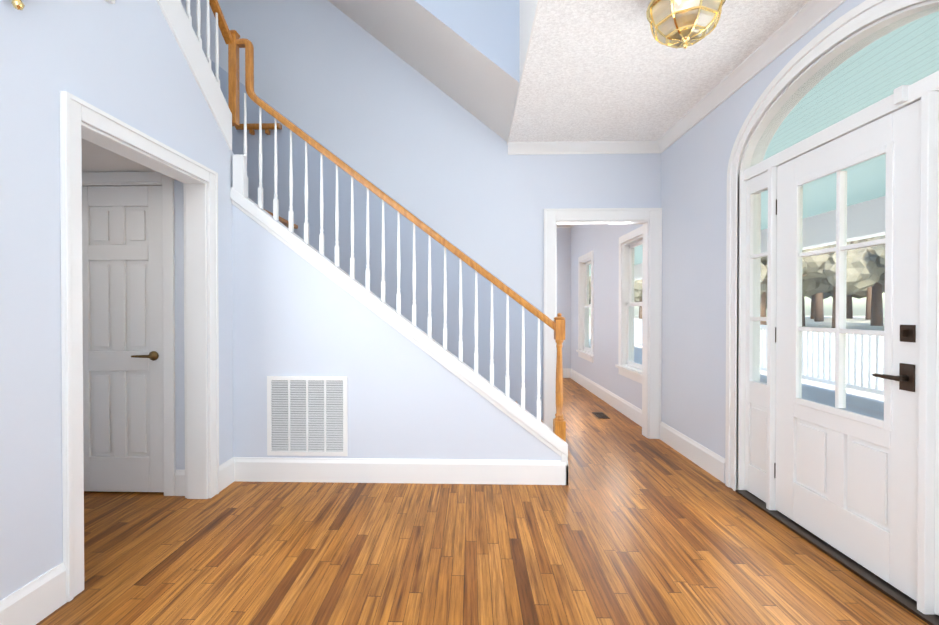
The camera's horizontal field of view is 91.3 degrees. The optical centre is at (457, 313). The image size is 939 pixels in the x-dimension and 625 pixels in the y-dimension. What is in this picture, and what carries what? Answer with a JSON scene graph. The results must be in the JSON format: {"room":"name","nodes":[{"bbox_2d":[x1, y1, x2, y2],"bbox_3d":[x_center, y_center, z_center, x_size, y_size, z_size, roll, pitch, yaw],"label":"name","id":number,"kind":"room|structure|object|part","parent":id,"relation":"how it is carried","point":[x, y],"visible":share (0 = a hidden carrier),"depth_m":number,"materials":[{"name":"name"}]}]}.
{"room":"entrance hall","nodes":[
{"label":"entrance hall","id":0,"kind":"room"},
{"bbox_2d":[0,0,233,599],"bbox_3d":[-1.711,-1.715,0.821,0.130,5.806,4.960,0,0,2],"label":"wall","id":1,"kind":"structure","parent":0,"point":[124,61],"depth_m":1.81,"materials":[{"name":"blue paint"}]},
{"bbox_2d":[11,0,24,9],"bbox_3d":[-1.509,-1.289,1.654,0.225,0.380,0.230,0,0,2],"label":"brass sconce","id":2,"kind":"object","parent":1,"relation":"attached to","point":[18,4],"visible":0.98,"depth_m":1.65,"materials":[{"name":"gold metal"}]},
{"bbox_2d":[0,562,65,624],"bbox_3d":[-1.660,1.111,0.119,0.016,0.165,3.515,0,0,2],"label":"baseboard","id":3,"kind":"structure","parent":1,"relation":"attached to","point":[38,599],"depth_m":1.75,"materials":[{"name":"white wood"}]},
{"bbox_2d":[106,0,114,3],"bbox_3d":[-1.594,-1.495,2.075,0.030,0.135,0.090,0,0,2],"label":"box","id":4,"kind":"object","parent":1,"relation":"attached to","point":[111,1],"visible":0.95,"depth_m":2.10,"materials":[{"name":"white"}]},
{"bbox_2d":[60,91,218,601],"bbox_3d":[-1.660,0.132,2.430,0.178,2.085,1.120,0,0,2],"label":"door frame","id":5,"kind":"structure","parent":1,"relation":"attached to","point":[201,331],"depth_m":2.33,"materials":[{"name":"white wood"}]},
{"bbox_2d":[156,0,246,197],"bbox_3d":[-1.622,-1.594,2.510,0.232,1.566,1.440,0,0,2],"label":"trim","id":6,"kind":"structure","parent":1,"relation":"attached to","point":[178,21],"depth_m":2.85,"materials":[{"name":"white wood"}]},
{"bbox_2d":[174,179,184,469],"bbox_3d":[-2.167,0.148,2.995,0.910,2.045,0.050,0,0,2],"label":"wall","id":7,"kind":"structure","parent":0,"point":[179,321],"depth_m":2.96,"materials":[{"name":"blue paint"}]},
{"bbox_2d":[82,186,163,491],"bbox_3d":[-2.202,0.164,2.997,0.600,1.988,0.035,0,0,2],"label":"closet door leaf","id":8,"kind":"structure","parent":7,"relation":"in","point":[122,285],"depth_m":2.98,"materials":[{"name":"white wood"}]},
{"bbox_2d":[131,351,158,360],"bbox_3d":[-2.012,0.271,2.948,0.149,0.062,0.054,0,0,2],"label":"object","id":9,"kind":"structure","parent":8,"relation":"attached to","point":[153,355],"depth_m":2.95,"materials":[{"name":"gold metal"}]},
{"bbox_2d":[82,172,175,495],"bbox_3d":[-2.203,0.129,2.986,0.764,2.082,0.070,0,0,2],"label":"trim","id":10,"kind":"structure","parent":7,"relation":"attached to","point":[165,182],"depth_m":2.94,"materials":[{"name":"white wood"}]},
{"bbox_2d":[181,0,185,11],"bbox_3d":[-2.676,-1.633,3.377,0.130,5.600,10.010,0,0,2],"label":"wall","id":11,"kind":"structure","parent":0,"point":[183,2],"depth_m":4.34,"materials":[{"name":"blue paint"}]},
{"bbox_2d":[232,204,560,459],"bbox_3d":[-0.481,0.127,3.230,2.446,2.082,0.100,0,0,2],"label":"wall","id":12,"kind":"structure","parent":0,"point":[295,314],"depth_m":3.19,"materials":[{"name":"paint"}]},
{"bbox_2d":[267,376,347,455],"bbox_3d":[-1.048,0.710,3.196,0.562,0.552,0.012,0,0,2],"label":"air vent","id":13,"kind":"object","parent":12,"relation":"in","point":[307,415],"visible":1,"depth_m":3.20,"materials":[{"name":"white metal"}]},
{"bbox_2d":[228,457,567,484],"bbox_3d":[-0.410,1.086,3.193,2.332,0.165,0.046,0,0,2],"label":"baseboard","id":14,"kind":"structure","parent":12,"relation":"attached to","point":[245,469],"depth_m":3.17,"materials":[{"name":"white wood"}]},
{"bbox_2d":[230,187,567,461],"bbox_3d":[-0.413,0.063,3.228,2.333,1.901,0.144,0,0,2],"label":"trim","id":15,"kind":"structure","parent":12,"relation":"attached to","point":[542,432],"depth_m":3.16,"materials":[{"name":"white wood"}]},
{"bbox_2d":[328,0,518,141],"bbox_3d":[-1.058,-3.006,3.772,3.080,2.860,1.120,0,0,2],"label":"sloped ceiling","id":16,"kind":"structure","parent":0,"point":[464,54],"depth_m":3.50,"materials":[{"name":"white paint"}]},
{"bbox_2d":[190,0,660,433],"bbox_3d":[-0.280,-1.641,4.386,4.600,5.600,0.130,0,0,2],"label":"wall","id":17,"kind":"structure","parent":0,"point":[331,77],"depth_m":4.32,"materials":[{"name":"blue paint"}]},
{"bbox_2d":[211,60,542,419],"bbox_3d":[-0.891,-0.717,4.344,3.379,3.752,0.004,0,0,2],"label":"wall","id":18,"kind":"structure","parent":17,"relation":"attached to","point":[421,249],"depth_m":4.33,"materials":[{"name":"blue paint"}]},
{"bbox_2d":[508,141,655,154],"bbox_3d":[1.132,-1.535,4.242,1.330,0.090,0.075,0,0,2],"label":"crown molding","id":19,"kind":"structure","parent":17,"relation":"attached to","point":[586,147],"depth_m":4.24,"materials":[{"name":"white wood"}]},
{"bbox_2d":[543,208,661,438],"bbox_3d":[1.347,0.089,4.347,1.085,2.140,0.178,0,0,2],"label":"door frame","id":20,"kind":"structure","parent":17,"relation":"attached to","point":[650,219],"depth_m":4.27,"materials":[{"name":"white wood"}]},
{"bbox_2d":[36,378,928,624],"bbox_3d":[-0.464,1.228,3.269,4.900,0.120,10.480,0,0,2],"label":"floor","id":21,"kind":"structure","parent":0,"point":[629,524],"depth_m":2.25,"materials":[{"name":"brown wood"}]},
{"bbox_2d":[81,0,565,441],"bbox_3d":[-0.987,-0.925,1.336,3.368,4.217,6.020,0,0,2],"label":"stair railing","id":22,"kind":"object","parent":21,"relation":"on","point":[96,158],"visible":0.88,"depth_m":3.21,"materials":[{"name":"white wood"}]},
{"bbox_2d":[592,412,609,418],"bbox_3d":[1.625,1.149,5.217,0.120,0.007,0.300,0,0,2],"label":"floor vent","id":23,"kind":"object","parent":21,"relation":"in","point":[602,415],"visible":1,"depth_m":5.18,"materials":[{"name":"brown metal"}]},
{"bbox_2d":[507,0,539,144],"bbox_3d":[0.440,-2.986,1.277,0.138,2.860,6.020,0,0,2],"label":"wall","id":24,"kind":"structure","parent":0,"point":[528,9],"depth_m":2.87,"materials":[{"name":"white paint"}]},
{"bbox_2d":[556,228,570,367],"bbox_3d":[-0.230,-0.347,8.257,4.470,2.950,0.130,0,0,2],"label":"wall","id":25,"kind":"structure","parent":0,"point":[564,272],"depth_m":8.13,"materials":[{"name":"blue paint"}]},
{"bbox_2d":[557,225,567,227],"bbox_3d":[-0.233,-1.566,8.145,4.470,0.090,0.075,0,0,2],"label":"crown molding","id":26,"kind":"structure","parent":25,"relation":"attached to","point":[558,226],"depth_m":8.10,"materials":[{"name":"white wood"}]},
{"bbox_2d":[563,368,567,377],"bbox_3d":[-0.232,1.046,8.195,4.470,0.165,0.016,0,0,2],"label":"baseboard","id":27,"kind":"structure","parent":25,"relation":"attached to","point":[565,370],"depth_m":8.12,"materials":[{"name":"white wood"}]},
{"bbox_2d":[509,0,808,141],"bbox_3d":[1.153,-1.706,1.266,1.550,0.300,6.020,0,0,2],"label":"ceiling","id":28,"kind":"structure","parent":0,"point":[604,70],"depth_m":2.92,"materials":[{"name":"white paint"}]},
{"bbox_2d":[646,0,725,48],"bbox_3d":[1.096,-1.421,2.211,0.352,0.285,0.352,0,0,2],"label":"ceiling light","id":29,"kind":"object","parent":28,"relation":"hanging from","point":[676,24],"visible":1,"depth_m":2.15,"materials":[{"name":"gold metal"}]},
{"bbox_2d":[571,0,919,457],"bbox_3d":[1.922,-0.307,3.251,0.130,2.950,10.010,0,0,2],"label":"wall","id":30,"kind":"structure","parent":0,"point":[695,162],"depth_m":3.69,"materials":[{"name":"blue paint"}]},
{"bbox_2d":[576,251,593,362],"bbox_3d":[2.010,-0.110,7.046,0.180,1.615,0.910,0,0,2],"label":"window","id":31,"kind":"structure","parent":30,"relation":"in","point":[584,350],"depth_m":7.36,"materials":[{"name":"white wood"}]},
{"bbox_3d":[2.039,-0.122,7.045,0.034,1.320,0.600,0,0,2],"label":"glass","id":32,"kind":"part","parent":31,"relation":"part of","materials":[{"name":"clear glass"}]},
{"bbox_2d":[568,368,641,426],"bbox_3d":[1.938,1.062,6.252,0.016,0.165,3.690,0,0,2],"label":"baseboard","id":33,"kind":"structure","parent":30,"relation":"attached to","point":[626,408],"depth_m":5.77,"materials":[{"name":"white wood"}]},
{"bbox_2d":[615,226,642,383],"bbox_3d":[1.949,-0.093,4.997,0.180,1.615,0.910,0,0,2],"label":"window","id":34,"kind":"structure","parent":30,"relation":"in","point":[627,365],"depth_m":5.32,"materials":[{"name":"white wood"}]},
{"bbox_3d":[1.978,-0.106,4.996,0.034,1.320,0.600,0,0,2],"label":"glass","id":35,"kind":"part","parent":34,"relation":"part of","materials":[{"name":"clear glass"}]},
{"bbox_2d":[660,421,724,482],"bbox_3d":[1.863,1.082,3.724,0.016,0.165,1.110,0,0,2],"label":"baseboard","id":36,"kind":"structure","parent":30,"relation":"attached to","point":[708,460],"depth_m":3.59,"materials":[{"name":"white wood"}]},
{"bbox_2d":[656,0,845,152],"bbox_3d":[1.760,-1.511,1.250,0.075,0.090,6.020,0,0,2],"label":"crown molding","id":37,"kind":"structure","parent":30,"relation":"attached to","point":[809,15],"depth_m":2.78,"materials":[{"name":"white wood"}]},
{"bbox_2d":[589,11,938,419],"bbox_3d":[4.048,-0.162,8.286,3.820,2.940,23.000,0,0,2],"label":"porch","id":38,"kind":"object","parent":30,"relation":"attached to","point":[885,64],"depth_m":5.14,"materials":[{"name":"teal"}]},
{"bbox_3d":[5.657,-0.192,8.238,0.260,2.680,23.000,0,0,2],"label":"railing","id":39,"kind":"part","parent":38,"relation":"part of","materials":[{"name":"white wood"}]},
{"bbox_2d":[725,0,938,615],"bbox_3d":[1.879,-0.111,2.252,0.160,2.575,1.742,0,0,2],"label":"door frame","id":40,"kind":"structure","parent":30,"relation":"attached to","point":[750,447],"depth_m":2.43,"materials":[{"name":"white wood"}]},
{"bbox_3d":[1.885,-0.398,2.249,0.004,1.768,1.502,0,0,2],"label":"door glass","id":41,"kind":"part","parent":40,"relation":"part of","materials":[{"name":"clear glass"}]},
{"bbox_2d":[736,100,938,624],"bbox_3d":[1.880,0.158,2.254,0.155,2.036,1.512,0,0,2],"label":"door leaf","id":42,"kind":"structure","parent":30,"relation":"in","point":[846,482],"depth_m":2.13,"materials":[{"name":"white wood"}]},
{"bbox_3d":[1.880,0.254,2.255,0.155,1.845,1.512,0,0,2],"label":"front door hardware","id":43,"kind":"part","parent":42,"relation":"part of","materials":[{"name":"white wood"}]},
{"label":"outside","id":44,"kind":"structure","parent":0,"visible":0},
{"bbox_2d":[589,316,884,400],"bbox_3d":[72.054,1.439,37.792,138.020,0.100,200.000,0,0,2],"label":"ground","id":45,"kind":"structure","parent":44,"point":[863,321],"depth_m":18.43,"materials":[{"name":"beige plant"}]},
{"bbox_2d":[589,235,884,329],"bbox_3d":[60.659,-8.753,82.290,97.071,19.564,111.886,0,0,2],"label":"trees","id":46,"kind":"object","parent":45,"relation":"on","point":[818,262],"depth_m":38.20,"materials":[{"name":"brown plant"}]},
{"bbox_3d":[27.213,-8.009,105.361,15.823,10.819,12.094,0,0,2],"label":"tree crown","id":47,"kind":"part","parent":46,"relation":"part of","materials":[{"name":"white plant"}]},
{"bbox_3d":[18.106,-6.648,48.172,8.391,10.205,10.851,0,0,2],"label":"tree crown","id":48,"kind":"part","parent":46,"relation":"part of","materials":[{"name":"green plant"}]},
{"bbox_3d":[26.598,-5.564,39.750,9.850,9.229,9.106,0,0,2],"label":"tree crown","id":49,"kind":"part","parent":46,"relation":"part of","materials":[{"name":"green plant"}]},
{"bbox_3d":[61.629,-7.214,85.124,16.386,12.497,13.865,0,0,2],"label":"tree crown","id":50,"kind":"part","parent":46,"relation":"part of","materials":[{"name":"green plant"}]},
{"bbox_3d":[83.720,-9.214,100.929,15.263,12.563,12.768,0,0,2],"label":"tree crown","id":51,"kind":"part","parent":46,"relation":"part of","materials":[{"name":"green plant"}]},
{"bbox_3d":[31.487,-6.785,38.380,9.068,10.531,10.101,0,0,2],"label":"tree crown","id":52,"kind":"part","parent":46,"relation":"part of","materials":[{"name":"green plant"}]},
{"bbox_3d":[75.260,-9.480,85.677,13.939,12.773,11.149,0,0,2],"label":"tree crown","id":53,"kind":"part","parent":46,"relation":"part of","materials":[{"name":"green plant"}]},
{"bbox_3d":[37.938,-6.508,38.092,9.463,8.539,10.920,0,0,2],"label":"tree crown","id":54,"kind":"part","parent":46,"relation":"part of","materials":[{"name":"green plant"}]},
{"bbox_3d":[33.927,-5.832,30.407,9.290,8.830,6.533,0,0,2],"label":"tree crown","id":55,"kind":"part","parent":46,"relation":"part of","materials":[{"name":"green plant"}]}
]}

